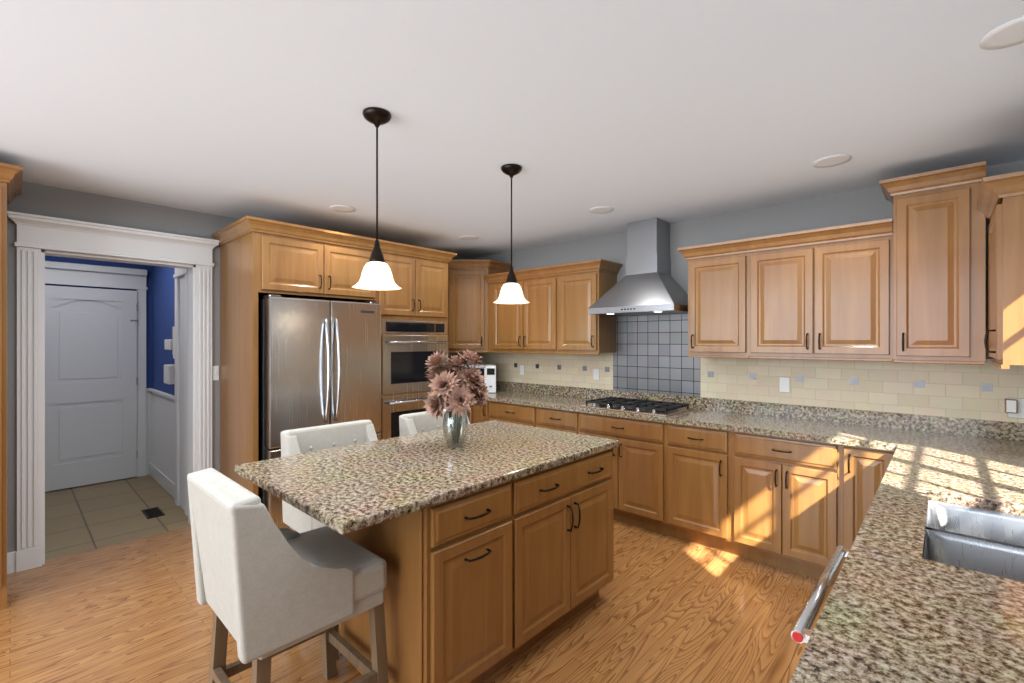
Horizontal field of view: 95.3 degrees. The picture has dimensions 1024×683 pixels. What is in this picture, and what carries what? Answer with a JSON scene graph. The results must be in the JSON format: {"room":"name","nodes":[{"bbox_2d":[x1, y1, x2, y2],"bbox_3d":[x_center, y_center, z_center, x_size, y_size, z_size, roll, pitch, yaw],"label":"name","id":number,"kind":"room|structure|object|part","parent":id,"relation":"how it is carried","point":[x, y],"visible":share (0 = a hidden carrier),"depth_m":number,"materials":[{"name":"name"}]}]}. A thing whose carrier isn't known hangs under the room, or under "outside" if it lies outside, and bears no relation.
{"room":"kitchen","nodes":[
{"label":"kitchen","id":0,"kind":"room"},
{"bbox_2d":[45,255,174,395],"bbox_3d":[-3.102,0.220,3.319,0.004,2.520,1.500,0,0,43],"label":"wall","id":1,"kind":"structure","parent":0,"point":[160,304],"depth_m":3.65,"materials":[{"name":"blue paint"}]},
{"bbox_2d":[45,261,147,491],"bbox_3d":[-4.366,0.345,4.791,0.050,2.270,0.995,0,0,43],"label":"room door","id":2,"kind":"structure","parent":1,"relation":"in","point":[95,385],"depth_m":4.82,"materials":[{"name":"white wood"}]},
{"bbox_2d":[47,388,146,491],"bbox_3d":[-4.546,1.000,4.634,0.030,0.960,1.440,0,0,43],"label":"trim","id":3,"kind":"structure","parent":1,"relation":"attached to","point":[146,388],"depth_m":5.17,"materials":[{"name":"white wood"}]},
{"bbox_2d":[147,388,174,497],"bbox_3d":[-3.319,1.000,4.535,1.964,0.960,0.033,0,0,43],"label":"wainscoting","id":4,"kind":"structure","parent":1,"relation":"attached to","point":[160,437],"depth_m":4.81,"materials":[{"name":"white wood"}]},
{"bbox_2d":[164,326,174,383],"bbox_3d":[-3.204,0.130,4.396,0.320,0.540,0.080,0,0,43],"label":"wall organizer","id":5,"kind":"object","parent":1,"relation":"attached to","point":[169,371],"visible":0.56,"depth_m":4.36,"materials":[{"name":"white plastic"}]},
{"bbox_2d":[173,268,187,515],"bbox_3d":[-2.907,0.350,4.099,0.520,2.260,0.060,0,0,43],"label":"door frame","id":6,"kind":"structure","parent":1,"relation":"attached to","point":[180,275],"depth_m":4.16,"materials":[{"name":"white wood"}]},
{"bbox_2d":[45,475,190,560],"bbox_3d":[-3.805,1.510,4.014,2.161,0.060,1.800,0,0,43],"label":"floor","id":7,"kind":"structure","parent":0,"point":[81,519],"depth_m":3.97,"materials":[{"name":"beige tile"}]},
{"bbox_2d":[141,507,164,518],"bbox_3d":[-3.098,1.475,4.026,0.280,0.008,0.120,0,0,43],"label":"floor vent","id":8,"kind":"object","parent":7,"relation":"in","point":[149,513],"visible":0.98,"depth_m":4.01,"materials":[{"name":"brown metal"}]},
{"bbox_2d":[7,181,469,552],"bbox_3d":[-3.080,0.220,3.237,0.140,2.520,7.350,0,0,43],"label":"wall","id":9,"kind":"structure","parent":0,"point":[44,200],"depth_m":3.25,"materials":[{"name":"grey paint"}]},
{"bbox_2d":[7,551,15,573],"bbox_3d":[-2.199,1.415,0.527,4.840,0.130,4.578,0,0,43],"label":"baseboard","id":10,"kind":"structure","parent":9,"relation":"attached to","point":[11,562],"depth_m":2.98,"materials":[{"name":"white wood"}]},
{"bbox_2d":[7,211,219,571],"bbox_3d":[-2.858,0.330,3.441,0.237,2.301,1.186,0,0,43],"label":"door frame","id":11,"kind":"structure","parent":9,"relation":"attached to","point":[36,234],"depth_m":3.12,"materials":[{"name":"white wood"}]},
{"bbox_2d":[213,366,218,380],"bbox_3d":[-2.428,0.260,3.826,0.014,0.120,0.044,0,0,43],"label":"switch plate","id":12,"kind":"object","parent":9,"relation":"attached to","point":[215,373],"visible":1,"depth_m":3.82,"materials":[{"name":"white plastic"}]},
{"bbox_2d":[223,217,374,302],"bbox_3d":[-1.777,-0.615,3.955,0.786,0.521,0.945,0,0,43],"label":"upper cabinet","id":13,"kind":"object","parent":9,"relation":"attached to","point":[262,257],"depth_m":3.58,"materials":[{"name":"brown wood"}]},
{"bbox_2d":[0,519,833,682],"bbox_3d":[-1.271,1.510,1.556,5.080,0.060,7.550,0,0,43],"label":"floor","id":14,"kind":"structure","parent":0,"point":[662,608],"depth_m":2.43,"materials":[{"name":"brown wood"}]},
{"bbox_2d":[0,162,22,609],"bbox_3d":[-3.250,0.255,2.479,0.638,2.450,0.892,0,0,43],"label":"tall cabinet","id":15,"kind":"object","parent":14,"relation":"on","point":[11,175],"visible":1,"depth_m":2.58,"materials":[{"name":"brown wood"}]},
{"bbox_2d":[187,468,388,682],"bbox_3d":[-0.820,0.976,1.733,0.510,1.008,0.549,0,0,43],"label":"bar stool","id":16,"kind":"object","parent":14,"relation":"on","point":[267,589],"visible":1,"depth_m":1.54,"materials":[{"name":"fabric"}]},
{"bbox_2d":[258,295,380,529],"bbox_3d":[-1.682,0.573,3.880,0.884,1.815,0.897,0,0,43],"label":"fridge","id":17,"kind":"object","parent":14,"relation":"on","point":[319,362],"visible":0.6,"depth_m":3.53,"materials":[{"name":"silver metal"}]},
{"bbox_2d":[281,420,377,660],"bbox_3d":[-0.873,0.976,2.504,0.549,1.008,0.510,0,0,43],"label":"bar stool","id":18,"kind":"object","parent":14,"relation":"on","point":[308,439],"visible":0.31,"depth_m":2.53,"materials":[{"name":"fabric"}]},
{"bbox_2d":[367,239,454,439],"bbox_3d":[-1.171,0.303,4.584,0.817,2.356,0.802,0,0,43],"label":"tall cabinet","id":19,"kind":"object","parent":14,"relation":"on","point":[418,318],"depth_m":4.28,"materials":[{"name":"brown wood"}]},
{"bbox_2d":[372,319,448,468],"bbox_3d":[-0.906,0.455,4.338,0.207,1.300,0.742,0,0,43],"label":"wall oven","id":20,"kind":"object","parent":19,"relation":"in","point":[406,344],"depth_m":4.21,"materials":[{"name":"silver metal"}]},
{"bbox_2d":[399,409,469,435],"bbox_3d":[-0.369,0.976,3.046,0.549,1.008,0.510,0,0,43],"label":"bar stool","id":21,"kind":"object","parent":14,"relation":"on","point":[415,423],"visible":0.08,"depth_m":3.06,"materials":[{"name":"fabric"}]},
{"bbox_2d":[467,401,486,423],"bbox_3d":[-0.153,1.042,5.109,0.318,0.876,0.617,0,0,43],"label":"base cabinet","id":22,"kind":"object","parent":14,"relation":"on","point":[477,415],"depth_m":4.88,"materials":[{"name":"brown wood"}]},
{"bbox_2d":[340,444,618,682],"bbox_3d":[-0.091,1.042,2.401,0.718,0.876,1.329,0,0,43],"label":"kitchen island","id":23,"kind":"object","parent":14,"relation":"on","point":[490,543],"depth_m":1.96,"materials":[{"name":"brown wood"}]},
{"bbox_2d":[235,420,618,535],"bbox_3d":[-0.329,0.584,2.408,1.020,0.037,1.680,0,0,43],"label":"island countertop","id":24,"kind":"structure","parent":23,"relation":"on","point":[348,489],"depth_m":2.08,"materials":[{"name":"beige stone"}]},
{"bbox_2d":[423,350,489,447],"bbox_3d":[-0.305,0.299,2.502,0.379,0.533,0.367,0,0,43],"label":"vase","id":25,"kind":"object","parent":24,"relation":"on","point":[453,395],"visible":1,"depth_m":2.45,"materials":[{"name":"pink plant"}]},
{"bbox_2d":[487,401,534,426],"bbox_3d":[0.195,1.042,4.786,0.630,0.876,0.617,0,0,43],"label":"base cabinet","id":26,"kind":"object","parent":14,"relation":"on","point":[517,414],"depth_m":4.55,"materials":[{"name":"brown wood"}]},
{"bbox_2d":[535,409,578,433],"bbox_3d":[0.601,1.042,4.408,0.480,0.876,0.617,0,0,43],"label":"base cabinet","id":27,"kind":"object","parent":14,"relation":"on","point":[554,419],"depth_m":4.17,"materials":[{"name":"brown wood"}]},
{"bbox_2d":[579,413,666,534],"bbox_3d":[1.064,1.042,3.978,0.785,0.876,0.617,0,0,43],"label":"base cabinet","id":28,"kind":"object","parent":14,"relation":"on","point":[639,477],"depth_m":3.65,"materials":[{"name":"brown wood"}]},
{"bbox_2d":[667,425,730,553],"bbox_3d":[1.522,1.042,3.552,0.465,0.876,0.617,0,0,43],"label":"base cabinet","id":29,"kind":"object","parent":14,"relation":"on","point":[698,460],"depth_m":3.32,"materials":[{"name":"brown wood"}]},
{"bbox_2d":[731,433,842,592],"bbox_3d":[1.918,1.042,3.185,0.615,0.876,0.617,0,0,43],"label":"base cabinet","id":30,"kind":"object","parent":14,"relation":"on","point":[787,495],"depth_m":2.94,"materials":[{"name":"brown wood"}]},
{"bbox_2d":[486,389,902,452],"bbox_3d":[0.794,0.585,4.216,4.196,0.036,0.638,0,0,43],"label":"countertop","id":31,"kind":"structure","parent":30,"relation":"on","point":[829,432],"depth_m":3.39,"materials":[{"name":"beige stone"}]},
{"bbox_2d":[449,364,495,392],"bbox_3d":[-0.442,0.414,5.288,0.520,0.298,0.400,0,0,-2],"label":"microwave","id":32,"kind":"object","parent":31,"relation":"on","point":[488,372],"visible":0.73,"depth_m":5.11,"materials":[{"name":"white plastic"}]},
{"bbox_2d":[580,396,692,416],"bbox_3d":[1.044,0.541,3.951,0.780,0.050,0.500,0,0,43],"label":"cooktop","id":33,"kind":"object","parent":31,"relation":"in","point":[617,404],"depth_m":3.85,"materials":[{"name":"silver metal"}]},
{"bbox_2d":[843,445,890,556],"bbox_3d":[2.255,1.042,2.872,0.304,0.876,0.617,0,0,43],"label":"base cabinet","id":34,"kind":"object","parent":14,"relation":"on","point":[862,468],"depth_m":2.69,"materials":[{"name":"brown wood"}]},
{"bbox_2d":[789,429,1023,682],"bbox_3d":[1.030,0.585,0.919,0.639,0.036,5.148,0,0,43],"label":"countertop","id":35,"kind":"structure","parent":34,"relation":"on","point":[891,613],"depth_m":1.04,"materials":[{"name":"beige stone"}]},
{"bbox_2d":[923,497,1023,580],"bbox_3d":[1.480,0.693,1.355,0.415,0.204,0.760,0,0,43],"label":"sink","id":36,"kind":"object","parent":35,"relation":"in","point":[989,538],"depth_m":1.51,"materials":[{"name":"silver metal"}]},
{"bbox_2d":[0,0,1023,258],"bbox_3d":[-2.029,-1.080,2.261,7.150,0.080,7.550,0,0,43],"label":"ceiling","id":37,"kind":"structure","parent":0,"point":[640,110],"depth_m":2.06,"materials":[{"name":"white paint"}]},
{"bbox_2d":[330,205,355,211],"bbox_3d":[-1.322,-1.038,3.645,0.190,0.004,0.190,0,0,43],"label":"recessed light","id":38,"kind":"object","parent":37,"relation":"in","point":[342,208],"visible":1,"depth_m":3.63,"materials":[{"name":"white plastic"}]},
{"bbox_2d":[352,107,401,289],"bbox_3d":[-0.616,-0.642,2.128,0.220,0.794,0.220,0,0,43],"label":"pendant light","id":39,"kind":"object","parent":37,"relation":"hanging from","point":[376,274],"visible":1,"depth_m":2.10,"materials":[{"name":"white glass"}]},
{"bbox_2d":[459,236,477,239],"bbox_3d":[-0.433,-1.038,4.675,0.190,0.004,0.190,0,0,43],"label":"recessed light","id":40,"kind":"object","parent":37,"relation":"in","point":[468,237],"visible":1,"depth_m":4.65,"materials":[{"name":"white plastic"}]},
{"bbox_2d":[493,164,529,303],"bbox_3d":[-0.003,-0.635,2.788,0.220,0.807,0.220,0,0,43],"label":"pendant light","id":41,"kind":"object","parent":37,"relation":"hanging from","point":[511,292],"visible":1,"depth_m":2.75,"materials":[{"name":"white glass"}]},
{"bbox_2d":[589,206,613,213],"bbox_3d":[0.707,-1.038,3.684,0.190,0.004,0.190,0,0,43],"label":"recessed light","id":42,"kind":"object","parent":37,"relation":"in","point":[601,209],"visible":1,"depth_m":3.66,"materials":[{"name":"white plastic"}]},
{"bbox_2d":[812,154,851,167],"bbox_3d":[1.840,-1.038,2.686,0.190,0.004,0.190,0,0,43],"label":"recessed light","id":43,"kind":"object","parent":37,"relation":"in","point":[832,160],"visible":1,"depth_m":2.67,"materials":[{"name":"white plastic"}]},
{"bbox_2d":[979,16,1023,49],"bbox_3d":[1.698,-1.038,1.562,0.190,0.004,0.190,0,0,43],"label":"recessed light","id":44,"kind":"object","parent":37,"relation":"in","point":[1009,34],"visible":1,"depth_m":1.58,"materials":[{"name":"white plastic"}]},
{"bbox_2d":[470,160,1023,358],"bbox_3d":[1.265,0.220,4.285,5.080,2.520,0.100,0,0,43],"label":"wall","id":45,"kind":"structure","parent":0,"point":[856,206],"depth_m":3.69,"materials":[{"name":"grey paint"}]},
{"bbox_2d":[455,260,510,352],"bbox_3d":[-0.510,-0.397,5.417,0.651,1.004,0.652,0,0,43],"label":"upper cabinet","id":46,"kind":"object","parent":45,"relation":"attached to","point":[470,275],"depth_m":5.17,"materials":[{"name":"brown wood"}]},
{"bbox_3d":[-0.502,-0.332,5.196,0.344,0.908,0.344,0,0,43],"label":"cab corner door","id":47,"kind":"part","parent":46,"relation":"part of","materials":[{"name":"brown wood"}]},
{"bbox_2d":[487,265,558,352],"bbox_3d":[0.193,-0.314,4.979,0.975,0.837,0.337,0,0,43],"label":"upper cabinet","id":48,"kind":"object","parent":45,"relation":"attached to","point":[532,327],"depth_m":4.78,"materials":[{"name":"brown wood"}]},
{"bbox_2d":[559,259,618,352],"bbox_3d":[0.719,-0.314,4.490,0.461,0.837,0.337,0,0,43],"label":"upper cabinet","id":49,"kind":"object","parent":45,"relation":"attached to","point":[581,284],"depth_m":4.35,"materials":[{"name":"brown wood"}]},
{"bbox_2d":[588,218,687,315],"bbox_3d":[1.120,-0.637,4.008,0.776,0.801,0.500,0,0,43],"label":"range hood","id":50,"kind":"object","parent":45,"relation":"attached to","point":[647,284],"visible":1,"depth_m":3.95,"materials":[{"name":"silver metal"}]},
{"bbox_2d":[683,238,750,356],"bbox_3d":[1.647,-0.314,3.627,0.444,0.837,0.337,0,0,43],"label":"upper cabinet","id":51,"kind":"object","parent":45,"relation":"attached to","point":[717,323],"depth_m":3.49,"materials":[{"name":"brown wood"}]},
{"bbox_2d":[496,381,1023,440],"bbox_3d":[1.230,0.516,4.233,4.812,0.100,0.020,0,0,43],"label":"backsplash","id":52,"kind":"structure","parent":45,"relation":"attached to","point":[1013,430],"depth_m":3.38,"materials":[{"name":"beige stone"}]},
{"bbox_2d":[751,218,890,360],"bbox_3d":[2.106,-0.314,3.201,0.808,0.837,0.337,0,0,43],"label":"upper cabinet","id":53,"kind":"object","parent":45,"relation":"attached to","point":[821,294],"depth_m":3.04,"materials":[{"name":"brown wood"}]},
{"bbox_2d":[891,161,990,364],"bbox_3d":[2.529,-0.424,2.773,0.387,1.063,0.387,0,0,43],"label":"upper cabinet","id":54,"kind":"object","parent":45,"relation":"attached to","point":[937,221],"depth_m":2.63,"materials":[{"name":"brown wood"}]},
{"bbox_2d":[983,171,1023,368],"bbox_3d":[2.470,-0.314,2.207,0.279,0.837,0.555,0,0,43],"label":"upper cabinet","id":55,"kind":"object","parent":0,"relation":"attached to","point":[1004,205],"depth_m":2.08,"materials":[{"name":"brown wood"}]}
]}

